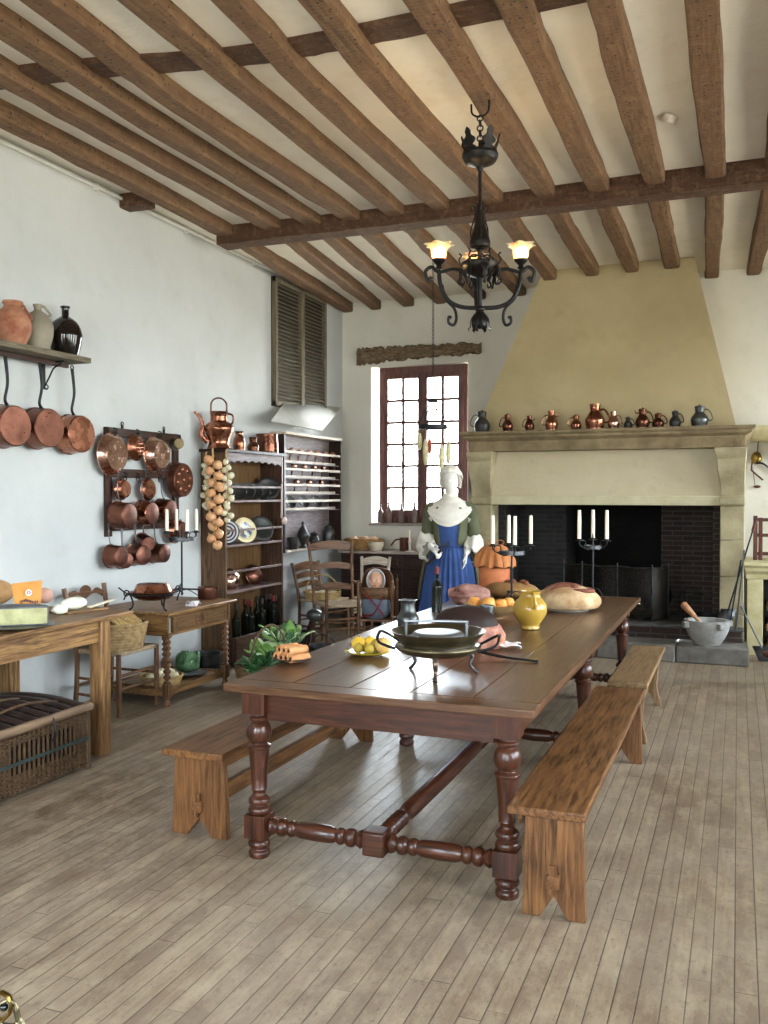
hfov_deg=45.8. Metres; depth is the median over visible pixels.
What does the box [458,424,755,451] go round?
mantel shelf
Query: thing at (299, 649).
rolled wafer
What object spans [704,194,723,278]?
ceiling beam
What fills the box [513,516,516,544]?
candle
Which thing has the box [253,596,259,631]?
wine bottle
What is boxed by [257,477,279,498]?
plate
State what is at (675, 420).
jug
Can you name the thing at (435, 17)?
ceiling beam
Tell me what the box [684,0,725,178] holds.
ceiling beam
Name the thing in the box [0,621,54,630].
plate
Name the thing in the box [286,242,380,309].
ceiling beam
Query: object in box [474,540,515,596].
cake
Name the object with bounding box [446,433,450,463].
corn cob
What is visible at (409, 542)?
candlestick
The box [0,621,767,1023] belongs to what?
floor
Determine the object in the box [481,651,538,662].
skewer
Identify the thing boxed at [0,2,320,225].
ceiling beam
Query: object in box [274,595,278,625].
wine bottle
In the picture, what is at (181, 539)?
candelabrum
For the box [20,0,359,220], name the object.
ceiling beam
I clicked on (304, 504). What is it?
plate
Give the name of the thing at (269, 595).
wine bottle
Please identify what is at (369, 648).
fruit
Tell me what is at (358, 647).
fruit
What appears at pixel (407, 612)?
pewter flagon
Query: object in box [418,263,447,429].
rack
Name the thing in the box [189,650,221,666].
pot
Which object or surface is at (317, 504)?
plate
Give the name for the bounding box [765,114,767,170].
ceiling beam
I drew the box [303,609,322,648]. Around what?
ladle
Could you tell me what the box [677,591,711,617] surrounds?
trivet
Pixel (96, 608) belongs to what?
cutting board
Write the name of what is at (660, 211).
ceiling beam
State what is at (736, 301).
wall
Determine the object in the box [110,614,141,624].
straw bundle
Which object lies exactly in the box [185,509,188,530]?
candle
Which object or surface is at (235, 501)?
shelf
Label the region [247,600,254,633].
wine bottle
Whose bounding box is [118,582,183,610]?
chafing dish
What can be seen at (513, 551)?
candelabrum
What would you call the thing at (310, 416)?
board
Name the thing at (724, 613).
shovel
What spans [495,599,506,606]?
peach
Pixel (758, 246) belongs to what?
ceiling beam
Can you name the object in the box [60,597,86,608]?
cheese
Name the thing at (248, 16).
ceiling beam
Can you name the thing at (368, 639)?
fruit
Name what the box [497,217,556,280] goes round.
ceiling beam
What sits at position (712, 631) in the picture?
mortar
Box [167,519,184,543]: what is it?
bowl
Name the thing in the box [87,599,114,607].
wooden spatula
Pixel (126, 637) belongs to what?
straw basket
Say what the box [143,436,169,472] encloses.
basin
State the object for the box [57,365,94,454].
saucepan
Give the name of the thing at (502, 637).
ham
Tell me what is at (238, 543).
shelf
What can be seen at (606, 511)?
candle
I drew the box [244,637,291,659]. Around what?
leafy greens
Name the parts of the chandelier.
lamp shade, arm, lamp shade, arm, hook chain, central rod, lamp shade, arm, lamp shade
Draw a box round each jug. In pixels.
[0,299,32,343]
[27,304,53,348]
[233,431,244,449]
[247,437,258,450]
[391,537,408,550]
[470,410,489,431]
[499,413,512,430]
[513,589,546,629]
[522,416,534,429]
[542,410,558,429]
[567,415,581,428]
[585,404,609,428]
[608,411,622,427]
[624,417,634,427]
[635,407,653,426]
[652,412,667,426]
[669,410,683,426]
[691,404,712,425]
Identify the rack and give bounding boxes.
[103,422,180,536]
[270,431,342,552]
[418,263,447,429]
[753,516,767,559]
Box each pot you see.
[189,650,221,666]
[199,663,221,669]
[256,433,278,452]
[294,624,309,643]
[308,532,319,543]
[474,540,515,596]
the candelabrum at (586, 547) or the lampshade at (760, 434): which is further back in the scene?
the lampshade at (760, 434)
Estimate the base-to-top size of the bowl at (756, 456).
0.138 m
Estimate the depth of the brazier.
4.12 m
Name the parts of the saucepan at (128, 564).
handle, plate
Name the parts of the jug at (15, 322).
handle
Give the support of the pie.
on the table at (498, 703)
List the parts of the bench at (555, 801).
rail, leg, seat, leg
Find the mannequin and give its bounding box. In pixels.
[416,465,483,611]
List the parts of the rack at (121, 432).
post, rail, rail, rail, post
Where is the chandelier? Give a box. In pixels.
[424,100,535,332]
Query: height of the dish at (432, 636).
0.115 m
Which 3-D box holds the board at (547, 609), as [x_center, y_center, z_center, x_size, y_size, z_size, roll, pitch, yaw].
[1.337,0.704,6.622,0.310,0.016,0.310,0,1,21]
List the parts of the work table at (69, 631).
leg, leg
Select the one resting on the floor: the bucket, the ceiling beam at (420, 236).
the bucket
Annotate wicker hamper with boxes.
[0,692,93,800]
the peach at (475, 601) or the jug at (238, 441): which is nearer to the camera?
the peach at (475, 601)
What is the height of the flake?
0.041 m
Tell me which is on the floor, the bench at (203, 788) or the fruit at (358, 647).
the bench at (203, 788)
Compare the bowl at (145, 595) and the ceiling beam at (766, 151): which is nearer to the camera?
the ceiling beam at (766, 151)
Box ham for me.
[496,632,504,646]
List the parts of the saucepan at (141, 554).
handle, plate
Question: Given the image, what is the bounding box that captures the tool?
[426,541,449,564]
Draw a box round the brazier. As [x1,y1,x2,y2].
[376,630,500,682]
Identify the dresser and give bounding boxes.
[338,549,423,625]
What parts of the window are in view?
glass pane, sash, sash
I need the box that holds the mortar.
[682,617,731,645]
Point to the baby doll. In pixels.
(371, 608)
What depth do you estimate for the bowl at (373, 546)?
10.98 m
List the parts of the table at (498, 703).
leg, leg, leg, leg, leg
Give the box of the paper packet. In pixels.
[11,580,41,603]
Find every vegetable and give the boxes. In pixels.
[145,673,153,677]
[170,671,178,676]
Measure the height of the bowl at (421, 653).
0.050 m
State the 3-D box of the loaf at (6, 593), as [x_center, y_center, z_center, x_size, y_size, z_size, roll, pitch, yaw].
[-2.625,0.544,6.162,0.214,0.168,0.212,0,1,21]
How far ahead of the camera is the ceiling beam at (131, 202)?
7.44 m
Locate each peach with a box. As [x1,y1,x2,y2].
[468,597,480,605]
[481,597,495,605]
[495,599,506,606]
[504,598,513,606]
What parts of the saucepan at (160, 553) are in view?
plate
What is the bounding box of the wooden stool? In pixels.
[761,650,767,657]
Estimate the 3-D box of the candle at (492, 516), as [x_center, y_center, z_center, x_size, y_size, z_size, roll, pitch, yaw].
[0.855,0.142,7.144,0.031,0.238,0.030,0,1,21]
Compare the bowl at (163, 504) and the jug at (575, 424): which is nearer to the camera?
the bowl at (163, 504)
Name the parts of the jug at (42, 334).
handle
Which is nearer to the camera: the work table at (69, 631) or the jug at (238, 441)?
the work table at (69, 631)
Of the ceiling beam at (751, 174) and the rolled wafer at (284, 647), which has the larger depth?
the ceiling beam at (751, 174)
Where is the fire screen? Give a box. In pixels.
[563,560,668,621]
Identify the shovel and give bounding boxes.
[718,520,756,622]
[740,606,767,661]
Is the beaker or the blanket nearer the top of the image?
the beaker
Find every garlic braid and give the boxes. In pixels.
[200,452,211,510]
[221,448,234,522]
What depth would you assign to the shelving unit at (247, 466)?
9.18 m
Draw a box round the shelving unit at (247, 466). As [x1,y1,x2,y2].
[199,448,294,664]
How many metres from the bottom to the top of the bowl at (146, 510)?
0.222 m
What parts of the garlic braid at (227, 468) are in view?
garlic bulb, garlic bulb, garlic bulb, garlic bulb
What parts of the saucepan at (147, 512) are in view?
handle, plate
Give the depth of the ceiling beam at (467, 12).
4.84 m
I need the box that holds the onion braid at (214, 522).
[204,445,224,549]
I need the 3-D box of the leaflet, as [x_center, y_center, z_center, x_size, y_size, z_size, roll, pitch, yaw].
[-1.533,0.730,7.295,0.100,0.036,0.140,0,1,1]
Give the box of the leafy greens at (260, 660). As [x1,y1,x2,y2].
[235,651,281,673]
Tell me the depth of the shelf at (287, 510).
10.71 m
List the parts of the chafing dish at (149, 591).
handle, lid, handle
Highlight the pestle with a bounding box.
[680,602,701,621]
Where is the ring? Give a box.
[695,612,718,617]
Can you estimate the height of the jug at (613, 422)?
0.175 m
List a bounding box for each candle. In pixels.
[165,509,168,530]
[175,509,177,529]
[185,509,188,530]
[194,509,197,529]
[491,515,494,543]
[507,515,510,542]
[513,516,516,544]
[529,515,532,543]
[577,509,580,538]
[591,510,594,537]
[605,510,608,538]
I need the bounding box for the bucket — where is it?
[308,634,334,651]
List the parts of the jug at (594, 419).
handle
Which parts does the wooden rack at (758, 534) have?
post, post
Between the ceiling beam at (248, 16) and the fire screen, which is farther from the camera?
the fire screen
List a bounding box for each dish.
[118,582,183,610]
[175,669,206,676]
[390,620,485,649]
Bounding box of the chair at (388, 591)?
[357,567,398,634]
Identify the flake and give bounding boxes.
[659,113,676,124]
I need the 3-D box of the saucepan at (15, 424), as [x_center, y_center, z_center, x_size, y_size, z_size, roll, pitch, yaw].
[-2.545,-0.758,6.167,0.130,0.656,0.305,1,1,25]
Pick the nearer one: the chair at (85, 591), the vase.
the chair at (85, 591)
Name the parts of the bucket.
handle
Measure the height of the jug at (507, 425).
0.196 m
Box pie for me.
[432,605,505,649]
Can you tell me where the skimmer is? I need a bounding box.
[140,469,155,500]
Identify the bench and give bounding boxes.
[162,713,373,839]
[507,685,644,923]
[607,645,664,743]
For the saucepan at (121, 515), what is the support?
hanging from the rack at (121, 432)
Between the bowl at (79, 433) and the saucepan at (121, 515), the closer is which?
the bowl at (79, 433)
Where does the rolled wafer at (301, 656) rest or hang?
on the plate at (273, 658)
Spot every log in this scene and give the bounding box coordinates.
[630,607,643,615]
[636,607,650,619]
[764,636,767,645]
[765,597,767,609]
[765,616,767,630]
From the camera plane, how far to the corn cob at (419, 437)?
9.16 m
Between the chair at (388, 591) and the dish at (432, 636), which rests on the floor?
the chair at (388, 591)
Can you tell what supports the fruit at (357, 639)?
on the plate at (348, 650)
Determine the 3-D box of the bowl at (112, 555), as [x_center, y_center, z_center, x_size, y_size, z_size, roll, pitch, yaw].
[-2.136,0.353,7.245,0.115,0.196,0.196,0,1,21]
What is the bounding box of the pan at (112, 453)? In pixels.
[96,432,127,476]
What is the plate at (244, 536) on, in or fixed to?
on the shelving unit at (247, 466)
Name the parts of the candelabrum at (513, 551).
arm, stem, arm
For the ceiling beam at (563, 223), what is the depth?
8.51 m
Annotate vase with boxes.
[297,522,308,547]
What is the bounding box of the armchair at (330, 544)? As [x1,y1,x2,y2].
[307,540,372,642]
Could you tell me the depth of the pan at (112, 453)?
7.21 m
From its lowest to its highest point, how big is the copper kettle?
0.483 m
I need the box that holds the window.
[379,364,467,522]
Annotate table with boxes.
[0,606,132,755]
[101,596,236,706]
[223,596,639,900]
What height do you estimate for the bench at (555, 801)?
0.420 m
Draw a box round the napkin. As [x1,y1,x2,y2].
[499,641,521,648]
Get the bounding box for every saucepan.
[0,357,30,448]
[25,363,63,449]
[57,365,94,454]
[102,522,127,567]
[107,479,136,529]
[116,529,132,568]
[127,522,150,565]
[133,526,154,550]
[134,479,158,525]
[149,523,169,563]
[154,478,176,521]
[179,585,217,599]
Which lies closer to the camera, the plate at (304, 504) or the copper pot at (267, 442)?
the copper pot at (267, 442)
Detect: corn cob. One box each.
[417,431,421,449]
[423,430,427,464]
[428,438,431,453]
[439,431,443,469]
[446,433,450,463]
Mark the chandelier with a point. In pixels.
(477, 266)
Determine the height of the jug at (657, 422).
0.154 m
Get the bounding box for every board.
[49,605,107,614]
[271,403,340,430]
[547,609,587,611]
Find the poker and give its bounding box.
[730,560,741,619]
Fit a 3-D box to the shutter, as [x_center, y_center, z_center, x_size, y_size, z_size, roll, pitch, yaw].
[-0.961,-1.873,10.497,0.060,1.410,1.317,0,1,21]
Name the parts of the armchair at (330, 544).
leg, armrest, leg, seat, leg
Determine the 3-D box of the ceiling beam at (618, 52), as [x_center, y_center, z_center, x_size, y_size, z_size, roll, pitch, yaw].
[0.344,-2.454,2.528,0.182,0.144,9.450,0,1,21]
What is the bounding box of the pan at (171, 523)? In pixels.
[167,497,185,543]
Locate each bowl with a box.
[0,404,30,448]
[25,407,63,449]
[57,414,94,454]
[102,544,123,567]
[107,501,132,529]
[127,543,148,565]
[129,590,176,600]
[134,500,155,525]
[149,543,167,563]
[154,498,172,521]
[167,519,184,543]
[198,587,217,599]
[227,568,239,589]
[246,564,262,584]
[368,541,384,550]
[395,641,481,658]
[464,602,514,618]
[751,452,761,463]
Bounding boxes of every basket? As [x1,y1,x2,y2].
[88,617,148,651]
[139,671,183,686]
[234,624,285,678]
[344,538,383,549]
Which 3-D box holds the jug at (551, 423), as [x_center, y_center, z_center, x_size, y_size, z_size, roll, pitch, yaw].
[1.744,-0.955,9.493,0.145,0.205,0.131,-1,1,-29]
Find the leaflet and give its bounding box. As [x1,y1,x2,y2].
[185,601,200,605]
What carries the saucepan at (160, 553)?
hanging from the rack at (121, 432)
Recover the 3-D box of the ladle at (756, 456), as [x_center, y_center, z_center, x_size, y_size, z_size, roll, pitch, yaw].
[4.048,-0.717,9.878,0.108,0.399,0.053,0,1,21]
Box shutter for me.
[271,276,326,407]
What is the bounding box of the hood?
[485,257,735,430]
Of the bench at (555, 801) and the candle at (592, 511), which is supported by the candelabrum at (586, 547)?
the candle at (592, 511)
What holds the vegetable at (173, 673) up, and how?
in the basket at (176, 680)
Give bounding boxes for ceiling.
[0,0,767,302]
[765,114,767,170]
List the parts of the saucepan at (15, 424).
handle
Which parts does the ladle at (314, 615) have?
handle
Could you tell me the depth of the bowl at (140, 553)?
7.44 m
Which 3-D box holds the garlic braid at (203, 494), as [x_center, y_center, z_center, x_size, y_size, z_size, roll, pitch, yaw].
[-1.667,-0.291,8.521,0.117,0.554,0.087,0,1,16]
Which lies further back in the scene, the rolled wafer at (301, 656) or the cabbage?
the cabbage
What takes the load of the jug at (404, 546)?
on the dresser
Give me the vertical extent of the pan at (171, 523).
0.416 m
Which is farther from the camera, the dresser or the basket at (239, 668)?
the dresser
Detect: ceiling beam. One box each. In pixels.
[0,0,586,89]
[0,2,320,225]
[0,54,280,230]
[0,98,231,235]
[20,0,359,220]
[117,0,404,216]
[119,192,154,211]
[211,0,448,209]
[216,158,767,249]
[241,246,352,312]
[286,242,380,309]
[298,0,502,204]
[323,237,413,306]
[361,233,445,303]
[402,0,554,197]
[404,228,485,299]
[446,223,525,295]
[494,0,608,192]
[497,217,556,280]
[547,212,598,275]
[586,0,664,184]
[597,207,638,272]
[648,201,679,268]
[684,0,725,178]
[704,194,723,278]
[747,189,767,275]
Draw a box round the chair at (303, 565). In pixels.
[290,560,349,640]
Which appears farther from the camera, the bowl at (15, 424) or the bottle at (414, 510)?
the bottle at (414, 510)
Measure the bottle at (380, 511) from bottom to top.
0.239 m
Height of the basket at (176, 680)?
0.076 m
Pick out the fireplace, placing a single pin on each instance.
(620, 341)
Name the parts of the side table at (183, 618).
leg, leg, drawer rail, drawer rail, drawer, leg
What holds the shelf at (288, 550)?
attached to the plate rack at (315, 519)
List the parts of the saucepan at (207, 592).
handle, lid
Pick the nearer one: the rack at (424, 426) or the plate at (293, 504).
the rack at (424, 426)
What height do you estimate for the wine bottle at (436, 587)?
0.327 m
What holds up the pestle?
in the mortar
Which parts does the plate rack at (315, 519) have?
panel, panel, panel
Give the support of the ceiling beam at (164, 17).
attached to the ceiling at (658, 28)
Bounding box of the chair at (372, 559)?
[354,556,390,628]
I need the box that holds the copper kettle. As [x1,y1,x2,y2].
[194,397,233,448]
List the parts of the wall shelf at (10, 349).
hook rail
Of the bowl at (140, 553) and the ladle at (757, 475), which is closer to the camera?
the bowl at (140, 553)
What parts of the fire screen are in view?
screen frame, screen frame, screen frame, panel, screen frame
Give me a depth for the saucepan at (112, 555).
7.19 m
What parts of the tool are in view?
handle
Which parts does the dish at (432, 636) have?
handle, warming lid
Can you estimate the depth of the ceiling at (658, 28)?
5.82 m
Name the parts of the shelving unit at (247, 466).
panel, panel, guard rail, guard rail, guard rail, panel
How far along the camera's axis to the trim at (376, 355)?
11.25 m
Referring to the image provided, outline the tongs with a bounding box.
[735,550,744,628]
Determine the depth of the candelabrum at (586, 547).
7.37 m
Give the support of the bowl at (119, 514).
on the saucepan at (121, 515)
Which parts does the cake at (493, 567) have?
pot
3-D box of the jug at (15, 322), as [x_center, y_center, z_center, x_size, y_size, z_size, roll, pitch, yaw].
[-2.519,-1.280,6.178,0.253,0.302,0.245,-1,1,-39]
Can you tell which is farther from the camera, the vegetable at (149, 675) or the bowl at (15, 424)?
the vegetable at (149, 675)
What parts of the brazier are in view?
handle, leg, leg, leg, handle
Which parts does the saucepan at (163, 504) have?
handle, plate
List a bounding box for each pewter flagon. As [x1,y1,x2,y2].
[323,524,333,540]
[397,599,418,625]
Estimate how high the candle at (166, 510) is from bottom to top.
0.198 m
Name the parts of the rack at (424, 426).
chain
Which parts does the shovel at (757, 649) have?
blade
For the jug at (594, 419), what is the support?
on the fireplace
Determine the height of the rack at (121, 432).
0.942 m
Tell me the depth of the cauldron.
10.02 m
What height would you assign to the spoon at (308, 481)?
0.156 m
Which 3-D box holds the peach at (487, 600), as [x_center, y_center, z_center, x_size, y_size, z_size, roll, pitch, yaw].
[0.700,0.622,6.100,0.100,0.095,0.102,0,1,21]
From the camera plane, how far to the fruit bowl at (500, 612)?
6.06 m
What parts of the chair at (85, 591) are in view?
leg, leg, seat, leg, leg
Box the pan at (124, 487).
[113,473,130,500]
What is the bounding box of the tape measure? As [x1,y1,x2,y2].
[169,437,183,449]
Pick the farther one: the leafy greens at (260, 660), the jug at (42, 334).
the leafy greens at (260, 660)
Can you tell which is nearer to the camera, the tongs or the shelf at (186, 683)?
the shelf at (186, 683)
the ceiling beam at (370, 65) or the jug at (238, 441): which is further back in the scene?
the jug at (238, 441)
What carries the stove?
on the floor
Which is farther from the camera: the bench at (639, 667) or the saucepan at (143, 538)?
the saucepan at (143, 538)
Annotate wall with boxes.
[0,138,341,714]
[342,267,767,640]
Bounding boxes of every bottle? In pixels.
[232,604,239,637]
[241,599,247,635]
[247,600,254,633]
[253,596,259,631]
[258,598,265,630]
[263,594,269,628]
[267,594,270,608]
[269,595,276,627]
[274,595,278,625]
[378,504,382,522]
[386,502,391,522]
[399,503,403,522]
[412,502,416,522]
[432,567,441,612]
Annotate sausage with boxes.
[41,588,52,603]
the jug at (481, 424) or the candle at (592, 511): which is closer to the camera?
the candle at (592, 511)
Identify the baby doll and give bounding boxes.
[361,569,390,618]
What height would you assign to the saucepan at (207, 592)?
0.117 m
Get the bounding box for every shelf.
[0,339,90,389]
[111,666,222,695]
[227,540,281,547]
[227,581,281,594]
[229,500,280,502]
[286,462,338,466]
[286,478,338,479]
[286,494,338,494]
[286,509,338,511]
[286,548,307,552]
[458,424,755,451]
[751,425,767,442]
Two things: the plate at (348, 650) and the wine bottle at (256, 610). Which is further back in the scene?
the wine bottle at (256, 610)
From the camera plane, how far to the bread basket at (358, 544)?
11.10 m
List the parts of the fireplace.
breast panel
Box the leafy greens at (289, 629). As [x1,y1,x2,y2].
[259,619,315,645]
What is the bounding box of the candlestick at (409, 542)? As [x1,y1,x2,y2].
[405,541,414,551]
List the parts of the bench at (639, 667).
seat, leg, leg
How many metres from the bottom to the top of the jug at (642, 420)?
0.212 m
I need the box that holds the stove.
[744,557,767,654]
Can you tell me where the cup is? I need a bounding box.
[479,604,494,614]
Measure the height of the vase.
0.314 m
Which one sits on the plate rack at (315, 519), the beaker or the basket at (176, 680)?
the beaker
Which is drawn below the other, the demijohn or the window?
the window
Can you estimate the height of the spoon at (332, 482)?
0.156 m
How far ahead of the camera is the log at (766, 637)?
9.54 m
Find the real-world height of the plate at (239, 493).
0.155 m
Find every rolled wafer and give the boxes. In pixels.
[273,651,280,658]
[276,642,297,653]
[278,653,284,659]
[281,644,302,653]
[286,645,307,654]
[288,652,310,662]
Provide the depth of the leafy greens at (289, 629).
8.21 m
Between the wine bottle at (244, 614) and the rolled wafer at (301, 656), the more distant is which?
the wine bottle at (244, 614)
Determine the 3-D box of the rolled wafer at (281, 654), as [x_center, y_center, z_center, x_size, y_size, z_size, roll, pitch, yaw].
[-0.475,0.725,4.575,0.115,0.040,0.040,-1,2,-45]
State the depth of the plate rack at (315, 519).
10.74 m
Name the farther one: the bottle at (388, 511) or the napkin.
the bottle at (388, 511)
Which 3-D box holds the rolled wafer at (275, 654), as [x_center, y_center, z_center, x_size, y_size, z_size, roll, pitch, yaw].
[-0.501,0.724,4.604,0.115,0.044,0.044,-1,2,-45]
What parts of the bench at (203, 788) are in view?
leg, seat, rail, leg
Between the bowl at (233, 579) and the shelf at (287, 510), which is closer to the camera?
the bowl at (233, 579)
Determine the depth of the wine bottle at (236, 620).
8.70 m
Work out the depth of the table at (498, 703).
4.01 m
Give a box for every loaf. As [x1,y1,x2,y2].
[0,580,12,603]
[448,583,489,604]
[485,582,538,598]
[540,582,601,609]
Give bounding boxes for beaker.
[288,537,297,549]
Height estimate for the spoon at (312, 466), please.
0.156 m
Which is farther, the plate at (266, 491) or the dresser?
the dresser
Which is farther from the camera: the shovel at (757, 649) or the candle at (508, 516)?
the shovel at (757, 649)
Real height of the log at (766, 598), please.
0.102 m
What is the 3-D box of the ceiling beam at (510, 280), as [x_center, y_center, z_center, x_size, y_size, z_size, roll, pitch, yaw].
[1.085,-2.583,9.273,0.160,0.152,3.326,0,1,20]
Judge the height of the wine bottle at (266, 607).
0.374 m
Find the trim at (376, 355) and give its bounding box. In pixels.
[356,342,481,365]
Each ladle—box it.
[280,484,286,523]
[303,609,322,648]
[750,462,763,487]
[751,442,761,463]
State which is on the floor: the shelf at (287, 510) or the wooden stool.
the wooden stool
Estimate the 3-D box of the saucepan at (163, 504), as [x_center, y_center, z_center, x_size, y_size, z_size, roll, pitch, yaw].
[-1.885,-0.102,7.855,0.122,0.387,0.212,0,1,21]
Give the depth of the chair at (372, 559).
10.71 m
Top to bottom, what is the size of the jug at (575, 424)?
0.164 m
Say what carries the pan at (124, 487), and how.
hanging from the rack at (121, 432)
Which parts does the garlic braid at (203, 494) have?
garlic bulb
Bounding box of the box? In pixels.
[0,604,48,625]
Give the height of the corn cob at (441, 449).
0.433 m
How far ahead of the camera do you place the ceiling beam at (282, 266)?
9.91 m
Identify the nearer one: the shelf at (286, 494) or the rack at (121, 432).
the rack at (121, 432)
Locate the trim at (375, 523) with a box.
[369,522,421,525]
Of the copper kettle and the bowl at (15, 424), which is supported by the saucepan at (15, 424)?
the bowl at (15, 424)
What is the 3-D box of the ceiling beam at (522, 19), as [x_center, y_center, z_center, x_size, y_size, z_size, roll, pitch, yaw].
[-0.037,-2.458,2.676,0.182,0.142,9.450,0,1,21]
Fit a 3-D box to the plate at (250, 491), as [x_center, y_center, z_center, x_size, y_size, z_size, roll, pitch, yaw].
[-1.372,-0.212,9.060,0.180,0.164,0.077,0,1,-19]
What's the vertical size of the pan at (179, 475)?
0.328 m
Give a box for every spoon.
[293,479,299,490]
[301,464,307,475]
[306,479,312,490]
[311,465,316,475]
[330,480,334,491]
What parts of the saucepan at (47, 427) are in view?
handle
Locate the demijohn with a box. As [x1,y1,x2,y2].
[50,305,82,354]
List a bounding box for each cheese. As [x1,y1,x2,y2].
[51,604,67,613]
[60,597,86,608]
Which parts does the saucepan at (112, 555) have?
handle, plate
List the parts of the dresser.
panel, drawer, panel, panel, drawer, drawer, drawer, drawer, drawer, panel, panel, drawer, panel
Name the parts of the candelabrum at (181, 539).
stem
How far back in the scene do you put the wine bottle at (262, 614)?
9.17 m
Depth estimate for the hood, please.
9.66 m
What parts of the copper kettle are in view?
spout, bail handle, handle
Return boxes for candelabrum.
[164,526,199,599]
[488,539,534,598]
[575,534,610,597]
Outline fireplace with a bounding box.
[458,257,755,666]
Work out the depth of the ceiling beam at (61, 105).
6.13 m
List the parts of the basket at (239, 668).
handle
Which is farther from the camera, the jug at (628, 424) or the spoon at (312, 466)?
the spoon at (312, 466)
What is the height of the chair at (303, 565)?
0.850 m
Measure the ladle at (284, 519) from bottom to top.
0.425 m
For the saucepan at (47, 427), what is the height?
0.647 m
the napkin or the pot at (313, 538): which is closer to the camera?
the napkin
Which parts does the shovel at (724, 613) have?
blade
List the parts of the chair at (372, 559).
leg, leg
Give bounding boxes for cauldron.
[638,581,671,608]
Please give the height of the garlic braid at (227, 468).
0.692 m
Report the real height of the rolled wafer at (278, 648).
0.044 m
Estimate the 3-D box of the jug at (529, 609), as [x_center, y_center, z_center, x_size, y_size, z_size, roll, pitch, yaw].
[0.914,0.611,5.688,0.211,0.241,0.211,1,1,38]
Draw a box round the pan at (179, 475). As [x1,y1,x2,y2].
[167,462,192,497]
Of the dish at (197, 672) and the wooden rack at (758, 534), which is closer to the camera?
the dish at (197, 672)
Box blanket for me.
[361,599,390,618]
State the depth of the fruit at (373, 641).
4.76 m
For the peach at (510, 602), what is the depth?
6.14 m
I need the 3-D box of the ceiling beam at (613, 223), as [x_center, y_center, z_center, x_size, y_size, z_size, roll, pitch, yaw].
[2.315,-2.575,8.794,0.155,0.150,3.322,0,1,21]
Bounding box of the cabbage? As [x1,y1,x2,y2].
[175,651,199,672]
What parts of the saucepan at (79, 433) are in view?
handle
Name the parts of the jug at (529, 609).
handle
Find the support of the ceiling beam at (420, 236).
attached to the ceiling at (658, 28)
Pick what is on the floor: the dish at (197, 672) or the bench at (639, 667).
the bench at (639, 667)
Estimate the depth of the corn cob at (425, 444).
9.11 m
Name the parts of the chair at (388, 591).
leg, leg, seat, leg, leg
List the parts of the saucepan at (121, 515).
handle, plate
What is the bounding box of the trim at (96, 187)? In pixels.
[0,138,280,275]
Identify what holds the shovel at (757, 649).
on the floor
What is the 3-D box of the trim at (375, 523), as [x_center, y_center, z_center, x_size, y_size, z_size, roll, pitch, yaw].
[0.478,0.155,11.447,1.298,0.030,0.370,0,1,21]
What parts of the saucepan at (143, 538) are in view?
plate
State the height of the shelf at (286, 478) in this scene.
0.008 m
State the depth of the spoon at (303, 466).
10.44 m
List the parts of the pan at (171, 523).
plate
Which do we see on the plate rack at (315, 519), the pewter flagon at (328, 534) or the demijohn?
the pewter flagon at (328, 534)
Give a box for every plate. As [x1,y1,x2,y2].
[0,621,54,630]
[227,520,239,543]
[231,483,246,498]
[235,517,255,541]
[241,483,254,498]
[251,483,262,498]
[252,516,273,540]
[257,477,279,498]
[259,483,270,498]
[272,656,311,662]
[286,496,295,507]
[299,495,308,507]
[312,495,321,506]
[344,647,391,655]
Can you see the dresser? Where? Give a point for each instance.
(405, 566)
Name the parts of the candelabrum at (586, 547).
stem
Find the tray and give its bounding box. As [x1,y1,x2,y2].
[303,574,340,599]
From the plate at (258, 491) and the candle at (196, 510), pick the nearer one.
the candle at (196, 510)
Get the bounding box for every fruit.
[351,636,365,647]
[353,642,363,652]
[364,636,374,644]
[364,644,373,653]
[371,638,376,650]
[375,636,390,652]
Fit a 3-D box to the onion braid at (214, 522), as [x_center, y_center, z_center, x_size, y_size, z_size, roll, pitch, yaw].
[-1.575,-0.136,8.448,0.200,0.974,0.135,1,1,24]
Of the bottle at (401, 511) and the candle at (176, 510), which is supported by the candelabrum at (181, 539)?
the candle at (176, 510)
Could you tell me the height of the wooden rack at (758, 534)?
0.460 m
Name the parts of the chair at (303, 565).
leg, leg, leg, seat, leg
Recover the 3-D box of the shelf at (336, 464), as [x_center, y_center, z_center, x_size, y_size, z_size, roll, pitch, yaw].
[-0.884,-0.553,10.576,0.137,0.008,1.463,0,1,21]
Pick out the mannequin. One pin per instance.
(450, 518)
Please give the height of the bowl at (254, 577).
0.216 m
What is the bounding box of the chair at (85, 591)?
[61,582,158,718]

